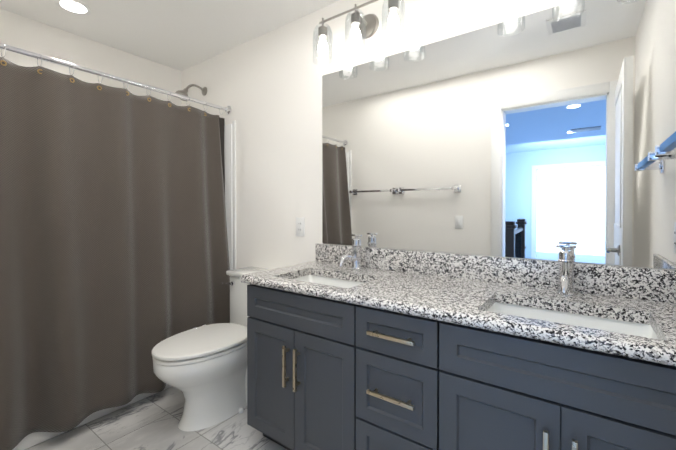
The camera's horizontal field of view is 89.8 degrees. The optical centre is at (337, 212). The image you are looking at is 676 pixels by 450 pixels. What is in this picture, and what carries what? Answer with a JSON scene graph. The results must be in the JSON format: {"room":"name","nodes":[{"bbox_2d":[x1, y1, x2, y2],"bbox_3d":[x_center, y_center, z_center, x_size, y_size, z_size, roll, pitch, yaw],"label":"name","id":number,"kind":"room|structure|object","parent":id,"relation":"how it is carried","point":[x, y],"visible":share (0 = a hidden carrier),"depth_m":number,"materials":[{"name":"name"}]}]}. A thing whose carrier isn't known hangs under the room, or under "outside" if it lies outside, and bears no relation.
{"room":"bathroom","nodes":[
{"label":"bathroom","id":0,"kind":"room"},
{"bbox_2d":[0,9,180,105],"bbox_3d":[-1.806,-0.053,2.289,0.120,2.270,1.500,0,1,36],"label":"wall","id":1,"kind":"structure","parent":0,"point":[23,32],"depth_m":2.29,"materials":[{"name":"white paint"}]},
{"bbox_2d":[25,387,286,449],"bbox_3d":[-0.535,1.120,1.377,3.260,0.060,1.740,0,1,36],"label":"floor","id":2,"kind":"structure","parent":0,"point":[151,422],"depth_m":1.67,"materials":[{"name":"tile"}]},
{"bbox_2d":[12,121,235,449],"bbox_3d":[-1.461,0.214,2.041,0.727,1.740,1.494,0,1,36],"label":"tub","id":3,"kind":"object","parent":2,"relation":"on","point":[31,440],"visible":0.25,"depth_m":2.43,"materials":[{"name":"white plastic"}]},
{"bbox_2d":[151,266,269,431],"bbox_3d":[-0.650,0.728,1.913,0.450,0.715,0.755,0,1,36],"label":"toilet","id":4,"kind":"object","parent":2,"relation":"on","point":[203,368],"visible":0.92,"depth_m":1.74,"materials":[{"name":"white ceramic"}]},
{"bbox_2d":[240,266,675,449],"bbox_3d":[0.340,0.708,1.322,1.537,0.764,0.552,0,1,36],"label":"bathroom vanity","id":5,"kind":"object","parent":2,"relation":"on","point":[355,346],"depth_m":1.06,"materials":[{"name":"grey paint"}]},
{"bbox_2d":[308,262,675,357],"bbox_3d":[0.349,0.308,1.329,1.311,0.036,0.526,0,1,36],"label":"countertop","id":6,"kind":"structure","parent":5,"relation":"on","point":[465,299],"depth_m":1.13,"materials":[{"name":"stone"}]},
{"bbox_2d":[268,270,371,293],"bbox_3d":[-0.052,0.381,1.535,0.433,0.137,0.280,0,1,36],"label":"sink","id":7,"kind":"object","parent":6,"relation":"in","point":[334,282],"depth_m":1.64,"materials":[{"name":"white ceramic"}]},
{"bbox_2d":[336,234,363,269],"bbox_3d":[0.059,0.199,1.687,0.061,0.176,0.178,0,1,36],"label":"faucet","id":8,"kind":"object","parent":6,"relation":"on","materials":[{"name":"silver metal"}]},
{"bbox_2d":[556,245,575,297],"bbox_3d":[0.780,0.204,1.164,0.060,0.176,0.178,0,1,36],"label":"faucet","id":9,"kind":"object","parent":6,"relation":"on","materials":[{"name":"silver metal"}]},
{"bbox_2d":[484,298,667,337],"bbox_3d":[0.669,0.385,1.013,0.432,0.137,0.280,0,1,36],"label":"sink","id":10,"kind":"object","parent":6,"relation":"in","point":[649,326],"depth_m":1.10,"materials":[{"name":"white ceramic"}]},
{"bbox_2d":[0,0,338,70],"bbox_3d":[-0.535,-1.210,1.358,3.260,0.060,1.740,0,1,36],"label":"ceiling","id":11,"kind":"structure","parent":0,"point":[180,35],"depth_m":2.10,"materials":[{"name":"white paint"}]},
{"bbox_2d":[54,0,91,14],"bbox_3d":[-1.516,-1.182,1.947,0.170,0.008,0.170,0,1,36],"label":"recessed light","id":12,"kind":"object","parent":11,"relation":"in","point":[77,7],"visible":1,"depth_m":1.94,"materials":[{"name":"white paint"}]},
{"bbox_2d":[175,84,206,100],"bbox_3d":[-1.109,-0.909,2.562,0.096,0.150,0.230,0,1,36],"label":"shower head","id":13,"kind":"object","parent":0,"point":[184,91],"visible":0.85,"depth_m":2.54},
{"bbox_2d":[181,0,675,269],"bbox_3d":[-0.061,-0.051,2.021,3.260,2.270,0.126,0,1,36],"label":"wall","id":14,"kind":"structure","parent":0,"point":[542,134],"depth_m":1.50,"materials":[{"name":"white paint"}]},
{"bbox_2d":[296,217,304,235],"bbox_3d":[-0.231,0.084,2.069,0.070,0.114,0.008,0,1,36],"label":"electrical outlet plate","id":15,"kind":"object","parent":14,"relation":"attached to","point":[300,226],"visible":1,"depth_m":2.06,"materials":[{"name":"white plastic"}]},
{"bbox_2d":[313,0,404,64],"bbox_3d":[0.108,-0.921,1.711,0.522,0.237,0.179,0,1,36],"label":"sconce","id":16,"kind":"object","parent":14,"relation":"attached to","point":[365,27],"visible":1,"depth_m":1.70,"materials":[{"name":"glass"}]},
{"bbox_2d":[316,243,675,305],"bbox_3d":[0.496,0.236,1.533,1.537,0.105,0.020,0,1,36],"label":"backsplash","id":17,"kind":"structure","parent":0,"relation":"attached to","point":[653,285],"depth_m":1.35,"materials":[{"name":"stone"}]},
{"bbox_3d":[-1.059,-0.040,0.747,3.140,2.270,0.120,0,1,36],"label":"wall","id":18,"kind":"structure","parent":0,"visible":0},
{"bbox_2d":[0,43,230,449],"bbox_3d":[-1.185,0.120,1.841,0.250,1.787,1.492,0,1,36],"label":"shower curtain","id":19,"kind":"object","parent":18,"relation":"attached to","point":[114,260],"visible":0.88,"depth_m":1.75,"materials":[{"name":"brown fabric"}]},
{"bbox_3d":[0.701,-0.037,0.398,0.120,2.270,1.620,0,1,36],"label":"wall","id":20,"kind":"structure","parent":0,"visible":0},
{"bbox_2d":[655,131,675,155],"bbox_3d":[0.932,-0.196,0.896,0.090,0.060,0.440,0,1,36],"label":"towel rail","id":21,"kind":"object","parent":20,"relation":"attached to","point":[667,146],"visible":1,"depth_m":0.99,"materials":[{"name":"silver metal"}]}
]}

